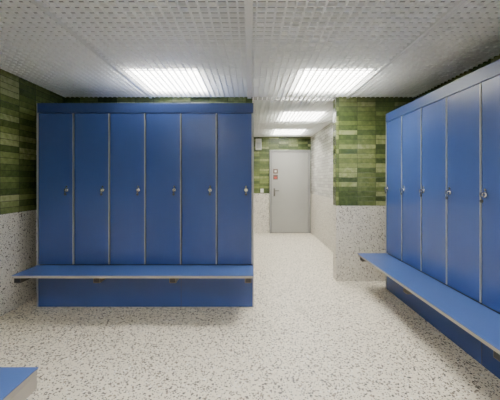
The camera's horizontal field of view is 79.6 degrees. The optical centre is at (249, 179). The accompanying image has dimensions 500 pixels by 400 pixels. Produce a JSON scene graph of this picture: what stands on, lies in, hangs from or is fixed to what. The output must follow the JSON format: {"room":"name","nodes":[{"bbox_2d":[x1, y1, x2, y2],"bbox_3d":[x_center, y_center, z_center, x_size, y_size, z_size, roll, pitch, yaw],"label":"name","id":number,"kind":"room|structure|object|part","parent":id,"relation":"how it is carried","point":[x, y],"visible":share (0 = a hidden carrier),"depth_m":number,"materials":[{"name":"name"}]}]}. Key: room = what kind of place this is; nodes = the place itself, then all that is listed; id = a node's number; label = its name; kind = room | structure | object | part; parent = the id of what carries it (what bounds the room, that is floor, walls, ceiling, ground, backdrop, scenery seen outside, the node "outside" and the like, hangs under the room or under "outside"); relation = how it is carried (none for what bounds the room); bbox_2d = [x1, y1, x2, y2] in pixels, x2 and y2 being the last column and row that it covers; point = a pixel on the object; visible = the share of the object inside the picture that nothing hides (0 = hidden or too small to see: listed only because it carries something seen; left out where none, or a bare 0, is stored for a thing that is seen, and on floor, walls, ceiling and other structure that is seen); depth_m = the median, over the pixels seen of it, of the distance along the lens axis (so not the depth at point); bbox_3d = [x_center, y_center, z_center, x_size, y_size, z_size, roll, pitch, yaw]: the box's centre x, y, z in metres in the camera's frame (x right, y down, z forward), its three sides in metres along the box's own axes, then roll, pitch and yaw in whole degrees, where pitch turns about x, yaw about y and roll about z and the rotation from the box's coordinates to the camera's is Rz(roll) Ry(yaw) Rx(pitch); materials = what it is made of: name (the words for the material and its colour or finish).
{"room":"changing room","nodes":[
{"label":"changing room","id":0,"kind":"room"},
{"bbox_2d":[0,69,64,316],"bbox_3d":[-2.522,0.060,0.685,0.150,2.560,6.570,0,0,0],"label":"wall","id":1,"kind":"structure","parent":0,"point":[19,97],"depth_m":3.17,"materials":[{"name":"green tile"}]},
{"bbox_2d":[65,97,414,280],"bbox_3d":[-0.134,0.060,4.045,4.927,2.560,0.150,0,0,0],"label":"wall","id":2,"kind":"structure","parent":0,"point":[359,124],"depth_m":3.97,"materials":[{"name":"green tile"}]},
{"bbox_2d":[30,0,151,98],"bbox_3d":[-1.310,-1.095,0.684,0.028,0.034,6.569,0,0,0],"label":"trim","id":3,"kind":"structure","parent":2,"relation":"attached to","point":[39,4],"depth_m":2.30,"materials":[{"name":"paint"}]},
{"bbox_2d":[244,0,252,98],"bbox_3d":[-0.008,-1.095,2.499,0.054,0.034,10.199,0,0,0],"label":"trim","id":4,"kind":"structure","parent":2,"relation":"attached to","point":[248,4],"depth_m":2.30,"materials":[{"name":"paint"}]},
{"bbox_2d":[346,0,466,98],"bbox_3d":[1.290,-1.095,0.684,0.028,0.034,6.569,0,0,0],"label":"trim","id":5,"kind":"structure","parent":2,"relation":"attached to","point":[457,4],"depth_m":2.30,"materials":[{"name":"paint"}]},
{"bbox_2d":[0,233,499,399],"bbox_3d":[-0.134,1.390,2.500,4.927,0.100,10.500,0,0,0],"label":"floor","id":6,"kind":"structure","parent":0,"point":[307,334],"depth_m":2.43,"materials":[{"name":"stone"}]},
{"bbox_2d":[0,367,37,399],"bbox_3d":[-1.208,1.119,-0.060,0.385,0.442,3.000,0,0,0],"label":"bench","id":7,"kind":"object","parent":6,"relation":"on","point":[16,383],"visible":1,"depth_m":1.36,"materials":[{"name":"laminate"}]},
{"bbox_3d":[-1.028,0.961,-0.060,0.025,0.068,2.980,0,0,0],"label":"rail","id":8,"kind":"part","parent":7,"relation":"part of","materials":[{"name":"metal"}]},
{"bbox_2d":[37,103,253,306],"bbox_3d":[-1.104,0.265,3.543,2.288,2.150,0.850,0,0,0],"label":"lockers","id":9,"kind":"object","parent":6,"relation":"on","point":[118,183],"visible":0.98,"depth_m":3.16,"materials":[{"name":"blue laminate"}]},
{"bbox_3d":[-2.242,0.265,3.564,0.012,2.150,0.808,0,0,0],"label":"panel","id":10,"kind":"part","parent":9,"relation":"part of","materials":[{"name":"metal"}]},
{"bbox_3d":[-2.049,0.093,3.170,0.356,1.590,0.020,0,0,0],"label":"door","id":11,"kind":"part","parent":9,"relation":"part of","materials":[{"name":"blue laminate"}]},
{"bbox_3d":[-1.671,0.093,3.170,0.356,1.590,0.020,0,0,0],"label":"door","id":12,"kind":"part","parent":9,"relation":"part of","materials":[{"name":"blue laminate"}]},
{"bbox_3d":[-1.294,0.093,3.170,0.356,1.590,0.020,0,0,0],"label":"door","id":13,"kind":"part","parent":9,"relation":"part of","materials":[{"name":"blue laminate"}]},
{"bbox_2d":[12,265,253,282],"bbox_3d":[-1.104,0.937,2.992,2.276,0.078,0.346,0,0,0],"label":"bench","id":14,"kind":"object","parent":9,"relation":"attached to","point":[99,273],"visible":1,"depth_m":2.91,"materials":[{"name":"laminate"}]},
{"bbox_3d":[-2.202,0.950,2.837,0.050,0.038,0.003,0,0,0],"label":"bracket plate","id":15,"kind":"part","parent":14,"relation":"part of","materials":[{"name":"black metal"}]},
{"bbox_3d":[-1.104,0.913,2.990,2.270,0.026,0.337,0,0,0],"label":"seat","id":16,"kind":"part","parent":14,"relation":"part of","materials":[{"name":"laminate"}]},
{"bbox_3d":[-1.104,0.900,2.989,2.276,0.006,0.340,0,0,0],"label":"seat laminate","id":17,"kind":"part","parent":14,"relation":"part of","materials":[{"name":"blue laminate"}]},
{"bbox_3d":[-1.104,1.140,3.179,2.264,0.400,0.022,0,0,0],"label":"panel","id":18,"kind":"part","parent":9,"relation":"part of","materials":[{"name":"blue laminate"}]},
{"bbox_3d":[-0.917,0.093,3.170,0.356,1.590,0.020,0,0,0],"label":"door","id":19,"kind":"part","parent":9,"relation":"part of","materials":[{"name":"blue laminate"}]},
{"bbox_3d":[-0.540,0.093,3.170,0.356,1.590,0.020,0,0,0],"label":"door","id":20,"kind":"part","parent":9,"relation":"part of","materials":[{"name":"blue laminate"}]},
{"bbox_3d":[-0.162,0.093,3.170,0.356,1.590,0.020,0,0,0],"label":"door","id":21,"kind":"part","parent":9,"relation":"part of","materials":[{"name":"blue laminate"}]},
{"bbox_3d":[0.034,0.265,3.564,0.012,2.150,0.808,0,0,0],"label":"panel","id":22,"kind":"part","parent":9,"relation":"part of","materials":[{"name":"metal"}]},
{"bbox_2d":[384,59,499,378],"bbox_3d":[1.903,0.265,1.228,0.550,2.150,4.929,0,0,0],"label":"lockers","id":23,"kind":"object","parent":6,"relation":"on","point":[442,189],"visible":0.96,"depth_m":2.50,"materials":[{"name":"blue laminate"}]},
{"bbox_3d":[1.924,0.265,3.686,0.508,2.150,0.012,0,0,0],"label":"panel","id":24,"kind":"part","parent":23,"relation":"part of","materials":[{"name":"metal"}]},
{"bbox_3d":[1.680,0.093,3.493,0.020,1.590,0.356,0,0,0],"label":"door","id":25,"kind":"part","parent":23,"relation":"part of","materials":[{"name":"blue laminate"}]},
{"bbox_3d":[1.680,0.093,3.116,0.020,1.590,0.356,0,0,0],"label":"door","id":26,"kind":"part","parent":23,"relation":"part of","materials":[{"name":"blue laminate"}]},
{"bbox_2d":[358,253,499,361],"bbox_3d":[1.497,0.937,1.228,0.356,0.078,4.905,0,0,0],"label":"bench","id":27,"kind":"object","parent":23,"relation":"attached to","point":[478,320],"visible":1,"depth_m":2.25,"materials":[{"name":"laminate"}]},
{"bbox_3d":[1.337,0.950,1.620,0.003,0.038,0.050,0,0,0],"label":"bracket plate","id":28,"kind":"part","parent":27,"relation":"part of","materials":[{"name":"grey metal"}]},
{"bbox_3d":[1.680,0.093,2.738,0.020,1.590,0.356,0,0,0],"label":"door","id":29,"kind":"part","parent":23,"relation":"part of","materials":[{"name":"blue laminate"}]},
{"bbox_3d":[1.689,1.140,1.228,0.022,0.400,4.905,0,0,0],"label":"panel","id":30,"kind":"part","parent":23,"relation":"part of","materials":[{"name":"blue laminate"}]},
{"bbox_3d":[1.680,0.093,2.361,0.020,1.590,0.356,0,0,0],"label":"door","id":31,"kind":"part","parent":23,"relation":"part of","materials":[{"name":"blue laminate"}]},
{"bbox_3d":[1.680,0.093,1.984,0.020,1.590,0.356,0,0,0],"label":"door","id":32,"kind":"part","parent":23,"relation":"part of","materials":[{"name":"blue laminate"}]},
{"bbox_2d":[0,0,499,136],"bbox_3d":[-0.134,-1.101,2.500,4.625,0.022,10.198,0,0,0],"label":"ceiling","id":33,"kind":"structure","parent":0,"point":[168,68],"depth_m":2.56,"materials":[{"name":"white metal"}]},
{"bbox_2d":[254,137,310,232],"bbox_3d":[0.320,0.060,7.675,2.740,2.560,0.150,0,0,0],"label":"wall","id":34,"kind":"structure","parent":0,"point":[261,157],"depth_m":7.60,"materials":[{"name":"green tile"}]},
{"bbox_2d":[256,139,261,149],"bbox_3d":[0.215,-0.899,7.558,0.152,0.278,0.084,0,0,0],"label":"wall speaker","id":35,"kind":"object","parent":34,"relation":"attached to","point":[258,141],"visible":1,"depth_m":7.52,"materials":[{"name":"white plastic"}]},
{"bbox_2d":[269,150,271,232],"bbox_3d":[0.519,0.290,7.575,0.050,2.100,0.050,0,0,0],"label":"frame","id":36,"kind":"object","parent":34,"relation":"attached to","point":[270,151],"visible":1,"depth_m":7.55,"materials":[{"name":"paint"}]},
{"bbox_2d":[272,152,307,232],"bbox_3d":[1.009,0.314,7.582,0.914,2.031,0.034,0,0,0],"label":"leaf","id":37,"kind":"object","parent":34,"relation":"attached to","point":[290,203],"visible":1,"depth_m":7.57,"materials":[{"name":"grey paint"}]},
{"bbox_2d":[272,150,308,151],"bbox_3d":[1.009,-0.735,7.575,0.930,0.050,0.050,0,0,0],"label":"frame","id":38,"kind":"structure","parent":34,"relation":"in","point":[272,150],"depth_m":7.55,"materials":[{"name":"paint"}]},
{"bbox_2d":[308,150,310,232],"bbox_3d":[1.499,0.290,7.575,0.050,2.100,0.050,0,0,0],"label":"frame","id":39,"kind":"object","parent":34,"relation":"attached to","point":[309,152],"visible":1,"depth_m":7.55,"materials":[{"name":"paint"}]},
{"bbox_2d":[311,121,332,251],"bbox_3d":[1.615,0.060,5.860,0.150,2.560,3.480,0,0,0],"label":"wall","id":40,"kind":"structure","parent":0,"point":[322,141],"depth_m":6.37,"materials":[{"name":"white tile"}]},
{"bbox_2d":[415,54,499,99],"bbox_3d":[2.255,0.060,0.685,0.150,2.560,6.570,0,0,0],"label":"wall","id":41,"kind":"structure","parent":0,"point":[495,58],"depth_m":3.08,"materials":[{"name":"green tile"}]}
]}

